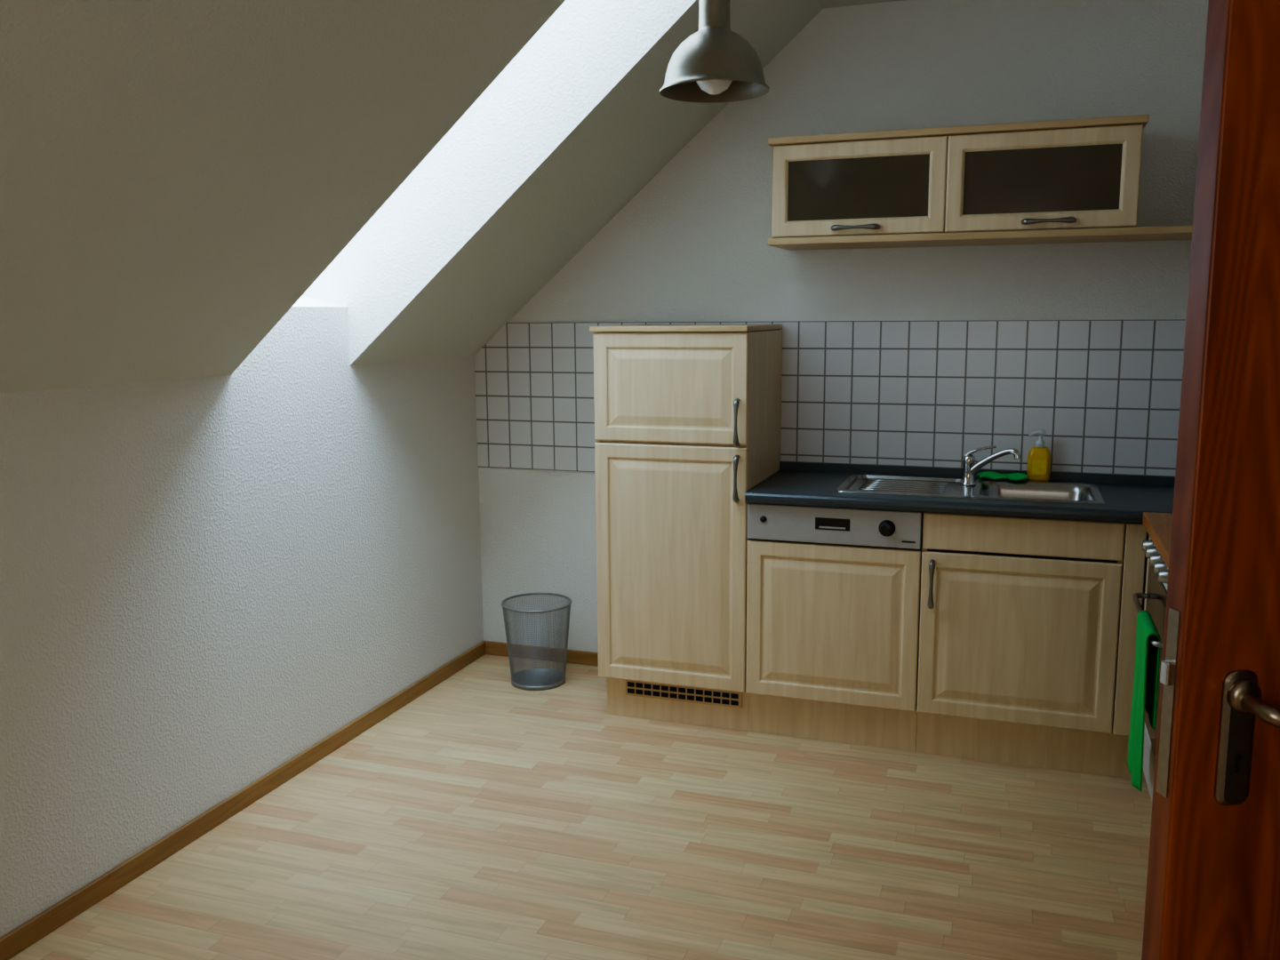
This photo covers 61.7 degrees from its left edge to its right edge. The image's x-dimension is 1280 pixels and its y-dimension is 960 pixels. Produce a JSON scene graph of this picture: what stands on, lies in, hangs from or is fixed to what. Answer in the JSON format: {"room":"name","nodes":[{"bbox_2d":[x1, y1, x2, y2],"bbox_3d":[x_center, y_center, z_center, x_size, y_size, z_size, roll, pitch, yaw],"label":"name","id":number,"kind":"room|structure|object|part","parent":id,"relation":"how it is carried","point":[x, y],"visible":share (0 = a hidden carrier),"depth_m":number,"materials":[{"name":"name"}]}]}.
{"room":"attic kitchen","nodes":[
{"label":"attic kitchen","id":0,"kind":"room"},
{"bbox_2d":[0,355,483,937],"bbox_3d":[-1.709,0.527,2.256,0.150,1.359,5.850,3,9,19],"label":"wall","id":1,"kind":"structure","parent":0,"point":[204,581],"depth_m":3.18,"materials":[{"name":"white paint"}]},
{"bbox_2d":[0,640,486,959],"bbox_3d":[-1.635,1.176,2.305,0.015,0.060,5.600,3,9,19],"label":"baseboard","id":2,"kind":"structure","parent":1,"relation":"attached to","point":[20,938],"depth_m":3.22,"materials":[{"name":"brown wood"}]},
{"bbox_2d":[0,0,823,393],"bbox_3d":[-0.945,-0.747,1.757,1.508,1.301,5.600,3,9,19],"label":"ceiling","id":3,"kind":"structure","parent":0,"point":[176,176],"depth_m":2.50,"materials":[{"name":"white paint"}]},
{"bbox_2d":[231,0,695,375],"bbox_3d":[-0.627,-1.135,3.244,1.560,1.607,0.620,3,9,19],"label":"skylight","id":4,"kind":"object","parent":3,"relation":"in","point":[585,48],"visible":0.5,"depth_m":3.55,"materials":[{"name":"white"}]},
{"bbox_2d":[659,0,769,102],"bbox_3d":[0.193,-1.269,2.763,0.287,0.528,0.287,3,9,19],"label":"pendant lamp","id":5,"kind":"object","parent":3,"relation":"hanging from","point":[715,63],"visible":1,"depth_m":2.72,"materials":[{"name":"metal"}]},
{"bbox_3d":[0.194,-1.090,2.791,0.100,0.165,0.100,3,9,19],"label":"bulb","id":6,"kind":"part","parent":5,"relation":"part of","materials":[{"name":"white glass"}]},
{"bbox_2d":[8,654,1151,959],"bbox_3d":[0.457,1.358,1.619,4.730,0.120,5.850,3,9,19],"label":"floor","id":7,"kind":"structure","parent":0,"point":[485,817],"depth_m":3.07,"materials":[{"name":"laminate"}]},
{"bbox_2d":[501,592,571,690],"bbox_3d":[-0.431,0.680,4.508,0.295,0.350,0.295,3,9,19],"label":"wastebasket","id":8,"kind":"object","parent":7,"relation":"on","point":[548,678],"visible":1,"depth_m":4.46,"materials":[{"name":"metal"}]},
{"bbox_2d":[589,323,782,731],"bbox_3d":[0.190,0.151,4.163,0.588,1.490,0.604,3,9,19],"label":"cabinet","id":9,"kind":"object","parent":7,"relation":"on","point":[688,417],"visible":1,"depth_m":3.91,"materials":[{"name":"brown wood"}]},
{"bbox_3d":[0.105,-0.329,3.841,0.576,0.392,0.019,3,9,19],"label":"door","id":10,"kind":"part","parent":9,"relation":"part of","materials":[{"name":"brown wood"}]},
{"bbox_3d":[0.110,0.319,3.942,0.576,0.900,0.019,3,9,19],"label":"door","id":11,"kind":"part","parent":9,"relation":"part of","materials":[{"name":"brown wood"}]},
{"bbox_3d":[0.161,0.803,4.040,0.455,0.064,0.008,3,9,19],"label":"vent frame","id":12,"kind":"part","parent":9,"relation":"part of","materials":[{"name":"brown wood"}]},
{"bbox_3d":[0.339,-0.003,3.781,0.021,0.172,0.036,3,9,19],"label":"handle","id":13,"kind":"part","parent":9,"relation":"part of","materials":[{"name":"grey metal"}]},
{"bbox_3d":[0.337,-0.201,3.750,0.021,0.172,0.036,3,9,19],"label":"handle","id":14,"kind":"part","parent":9,"relation":"part of","materials":[{"name":"grey metal"}]},
{"bbox_2d":[745,496,929,751],"bbox_3d":[0.754,0.486,4.010,0.604,0.868,0.579,3,9,19],"label":"dishwasher","id":15,"kind":"object","parent":7,"relation":"on","point":[834,594],"visible":0.98,"depth_m":3.77,"materials":[{"name":"beige wood"}]},
{"bbox_3d":[0.690,0.867,3.877,0.604,0.157,0.018,3,9,19],"label":"kick plate","id":16,"kind":"part","parent":15,"relation":"part of","materials":[{"name":"brown wood"}]},
{"bbox_3d":[0.670,0.508,3.773,0.601,0.569,0.019,3,9,19],"label":"door","id":17,"kind":"part","parent":15,"relation":"part of","materials":[{"name":"brown wood"}]},
{"bbox_3d":[0.667,0.157,3.718,0.599,0.127,0.029,3,9,19],"label":"control panel","id":18,"kind":"part","parent":15,"relation":"part of","materials":[{"name":"metal"}]},
{"bbox_3d":[0.836,0.165,3.632,0.056,0.056,0.022,3,9,19],"label":"program knob","id":19,"kind":"part","parent":15,"relation":"part of","materials":[{"name":"black plastic"}]},
{"bbox_2d":[916,512,1147,780],"bbox_3d":[1.392,0.513,3.794,0.743,0.872,0.604,3,9,19],"label":"base cabinet","id":20,"kind":"object","parent":7,"relation":"on","point":[1019,627],"visible":0.98,"depth_m":3.56,"materials":[{"name":"brown wood"}]},
{"bbox_3d":[0.981,0.353,3.609,0.021,0.172,0.036,3,9,19],"label":"door handle","id":21,"kind":"part","parent":20,"relation":"part of","materials":[{"name":"grey metal"}]},
{"bbox_2d":[744,461,1175,523],"bbox_3d":[1.368,0.044,3.731,1.906,0.070,0.605,3,9,19],"label":"countertop","id":22,"kind":"structure","parent":20,"relation":"on","point":[1126,497],"depth_m":3.71,"materials":[{"name":"stone"}]},
{"bbox_2d":[834,473,1105,520],"bbox_3d":[1.165,0.104,3.825,0.880,0.161,0.430,3,9,19],"label":"sink","id":23,"kind":"object","parent":22,"relation":"in","point":[932,486],"visible":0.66,"depth_m":3.89,"materials":[{"name":"metal"}]},
{"bbox_3d":[1.380,0.114,3.751,0.425,0.160,0.430,3,9,19],"label":"bowl","id":24,"kind":"part","parent":23,"relation":"part of","materials":[{"name":"metal"}]},
{"bbox_2d":[960,445,1020,486],"bbox_3d":[1.245,-0.049,3.802,0.211,0.146,0.052,6,11,36],"label":"kitchen faucet","id":25,"kind":"object","parent":22,"relation":"on","point":[971,468],"visible":1,"depth_m":3.82,"materials":[{"name":"silver metal"}]},
{"bbox_3d":[1.213,-0.101,3.824,0.108,0.048,0.028,5,10,30],"label":"lever","id":26,"kind":"part","parent":25,"relation":"part of","materials":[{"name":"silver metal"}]},
{"bbox_3d":[1.248,-0.062,3.787,0.190,0.109,0.030,7,12,41],"label":"spout","id":27,"kind":"part","parent":25,"relation":"part of","materials":[{"name":"silver metal"}]},
{"bbox_2d":[976,471,1029,480],"bbox_3d":[1.342,-0.017,3.971,0.192,0.025,0.079,4,10,26],"label":"sponge","id":28,"kind":"object","parent":22,"relation":"on","point":[1014,476],"visible":1,"depth_m":3.95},
{"bbox_2d":[1026,429,1050,481],"bbox_3d":[1.470,-0.092,3.946,0.081,0.191,0.046,3,9,19],"label":"soap dispenser","id":29,"kind":"object","parent":22,"relation":"on","point":[1039,456],"visible":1,"depth_m":3.93,"materials":[{"name":"yellow plastic"}]},
{"bbox_2d":[1026,446,1050,481],"bbox_3d":[1.470,-0.060,3.951,0.080,0.126,0.045,3,9,19],"label":"bottle","id":30,"kind":"object","parent":29,"relation":"attached to","point":[1039,457],"depth_m":3.93,"materials":[{"name":"yellow plastic"}]},
{"bbox_3d":[1.250,0.535,3.571,0.621,0.569,0.019,3,9,19],"label":"door","id":31,"kind":"part","parent":20,"relation":"part of","materials":[{"name":"brown wood"}]},
{"bbox_3d":[1.248,0.183,3.517,0.621,0.123,0.019,3,9,19],"label":"false drawer","id":32,"kind":"part","parent":20,"relation":"part of","materials":[{"name":"brown wood"}]},
{"bbox_3d":[1.326,0.896,3.656,0.743,0.157,0.018,3,9,19],"label":"kick plate","id":33,"kind":"part","parent":20,"relation":"part of","materials":[{"name":"brown wood"}]},
{"bbox_2d":[1132,536,1168,801],"bbox_3d":[1.751,0.630,3.015,0.660,0.872,0.647,3,9,19],"label":"oven","id":34,"kind":"object","parent":7,"relation":"on","point":[1155,596],"visible":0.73,"depth_m":3.09,"materials":[{"name":"silver metal"}]},
{"bbox_2d":[1127,610,1160,791],"bbox_3d":[1.395,0.609,2.976,0.045,0.446,0.232,3,9,19],"label":"dish towel","id":35,"kind":"object","parent":34,"relation":"hanging from","point":[1145,691],"visible":0.96,"depth_m":2.92,"materials":[{"name":"green fabric"}]},
{"bbox_3d":[1.454,0.394,3.059,0.049,0.015,0.541,3,9,19],"label":"door handle","id":36,"kind":"part","parent":34,"relation":"part of","materials":[{"name":"metal"}]},
{"bbox_3d":[1.533,0.199,3.238,0.032,0.044,0.044,3,9,19],"label":"knob","id":37,"kind":"part","parent":34,"relation":"part of","materials":[{"name":"metal"}]},
{"bbox_3d":[1.488,0.827,3.115,0.019,0.136,0.602,3,9,19],"label":"drawer","id":38,"kind":"part","parent":34,"relation":"part of","materials":[{"name":"white metal"}]},
{"bbox_3d":[1.500,0.214,3.144,0.032,0.044,0.044,3,9,19],"label":"knob","id":39,"kind":"part","parent":34,"relation":"part of","materials":[{"name":"metal"}]},
{"bbox_3d":[1.486,0.524,3.068,0.019,0.470,0.602,3,9,19],"label":"door","id":40,"kind":"part","parent":34,"relation":"part of","materials":[{"name":"clear glass"}]},
{"bbox_3d":[1.467,0.228,3.051,0.032,0.044,0.044,3,9,19],"label":"knob","id":41,"kind":"part","parent":34,"relation":"part of","materials":[{"name":"metal"}]},
{"bbox_3d":[1.434,0.243,2.958,0.032,0.044,0.044,3,9,19],"label":"knob","id":42,"kind":"part","parent":34,"relation":"part of","materials":[{"name":"metal"}]},
{"bbox_3d":[1.401,0.258,2.865,0.032,0.044,0.044,3,9,19],"label":"knob","id":43,"kind":"part","parent":34,"relation":"part of","materials":[{"name":"metal"}]},
{"bbox_2d":[1141,0,1279,959],"bbox_3d":[1.072,0.318,1.403,0.840,1.977,0.040,-2,9,-9],"label":"leaf","id":44,"kind":"object","parent":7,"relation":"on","point":[1212,892],"visible":1,"depth_m":1.29,"materials":[{"name":"brown wood"}]},
{"bbox_2d":[1156,608,1180,798],"bbox_3d":[0.657,0.278,1.333,0.002,0.240,0.020,-2,9,-9],"label":"edge faceplate","id":45,"kind":"object","parent":44,"relation":"attached to","point":[1174,616],"visible":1,"depth_m":1.33,"materials":[{"name":"metal"}]},
{"bbox_2d":[1160,659,1174,686],"bbox_3d":[0.652,0.238,1.326,0.010,0.030,0.014,-2,9,-9],"label":"latch bolt","id":46,"kind":"object","parent":45,"relation":"attached to","point":[1166,675],"visible":1,"depth_m":1.32,"materials":[{"name":"silver metal"}]},
{"bbox_2d":[1213,669,1258,806],"bbox_3d":[0.739,0.320,1.327,0.046,0.175,0.008,-2,9,-9],"label":"escutcheon","id":47,"kind":"object","parent":44,"relation":"attached to","point":[1236,735],"visible":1,"depth_m":1.32,"materials":[{"name":"metal"}]},
{"bbox_2d":[1226,679,1261,712],"bbox_3d":[0.740,0.264,1.310,0.042,0.042,0.011,-2,9,-9],"label":"rosette","id":48,"kind":"object","parent":47,"relation":"attached to","point":[1242,687],"visible":0.84,"depth_m":1.30,"materials":[{"name":"metal"}]},
{"bbox_2d":[1240,693,1279,727],"bbox_3d":[0.796,0.281,1.284,0.139,0.037,0.052,1,9,8],"label":"door handle","id":49,"kind":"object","parent":44,"relation":"attached to","point":[1268,713],"depth_m":1.28,"materials":[{"name":"metal"}]},
{"bbox_3d":[1.546,0.725,2.415,0.649,0.872,0.620,3,9,19],"label":"base cabinet","id":50,"kind":"object","parent":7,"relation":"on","visible":0},
{"bbox_2d":[1142,512,1172,568],"bbox_3d":[1.655,0.226,2.643,0.635,0.038,1.284,3,9,19],"label":"countertop","id":51,"kind":"structure","parent":50,"relation":"on","point":[1158,525],"depth_m":3.09,"materials":[{"name":"brown wood"}]},
{"bbox_2d":[478,0,1207,720],"bbox_3d":[1.435,-0.420,3.969,4.580,2.660,0.001,3,9,19],"label":"wall","id":52,"kind":"structure","parent":0,"point":[691,245],"depth_m":4.04,"materials":[{"name":"white paint"}]},
{"bbox_2d":[485,640,598,666],"bbox_3d":[-0.342,0.783,4.780,0.770,0.060,0.015,3,9,19],"label":"baseboard","id":53,"kind":"structure","parent":52,"relation":"attached to","point":[492,648],"depth_m":4.79,"materials":[{"name":"brown wood"}]},
{"bbox_2d":[474,319,1185,476],"bbox_3d":[0.822,-0.301,4.201,3.279,0.636,0.007,3,9,19],"label":"tiles","id":54,"kind":"structure","parent":52,"relation":"attached to","point":[1105,395],"depth_m":4.10,"materials":[{"name":"white tile"}]},
{"bbox_2d":[767,114,1192,250],"bbox_3d":[1.344,-1.013,3.694,1.764,0.371,0.394,3,9,19],"label":"upper cabinet","id":55,"kind":"object","parent":52,"relation":"attached to","point":[1067,180],"visible":1,"depth_m":3.62,"materials":[{"name":"brown wood"}]},
{"bbox_3d":[0.749,-0.880,3.735,0.173,0.020,0.036,3,9,19],"label":"handle","id":56,"kind":"part","parent":55,"relation":"part of","materials":[{"name":"grey metal"}]},
{"bbox_3d":[0.758,-1.018,3.743,0.498,0.218,0.004,3,9,19],"label":"pane","id":57,"kind":"part","parent":55,"relation":"part of","materials":[{"name":"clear glass"}]},
{"bbox_3d":[0.757,-1.017,3.739,0.598,0.318,0.019,3,9,19],"label":"glass door","id":58,"kind":"part","parent":55,"relation":"part of","materials":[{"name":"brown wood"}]},
{"bbox_3d":[1.092,-1.198,3.764,1.226,0.023,0.376,3,9,19],"label":"cornice","id":59,"kind":"part","parent":55,"relation":"part of","materials":[{"name":"brown wood"}]},
{"bbox_3d":[1.325,-0.991,3.546,0.498,0.218,0.004,3,9,19],"label":"pane","id":60,"kind":"part","parent":55,"relation":"part of","materials":[{"name":"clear glass"}]},
{"bbox_3d":[1.324,-0.991,3.542,0.598,0.318,0.019,3,9,19],"label":"glass door","id":61,"kind":"part","parent":55,"relation":"part of","materials":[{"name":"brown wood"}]},
{"bbox_3d":[1.344,-0.853,3.528,0.173,0.020,0.036,3,9,19],"label":"handle","id":62,"kind":"part","parent":55,"relation":"part of","materials":[{"name":"grey metal"}]},
{"bbox_2d":[817,0,903,8],"bbox_3d":[1.212,-1.290,0.908,3.072,0.001,5.600,3,9,19],"label":"ceiling","id":63,"kind":"structure","parent":0,"point":[825,4],"depth_m":3.94,"materials":[{"name":"white paint"}]}
]}

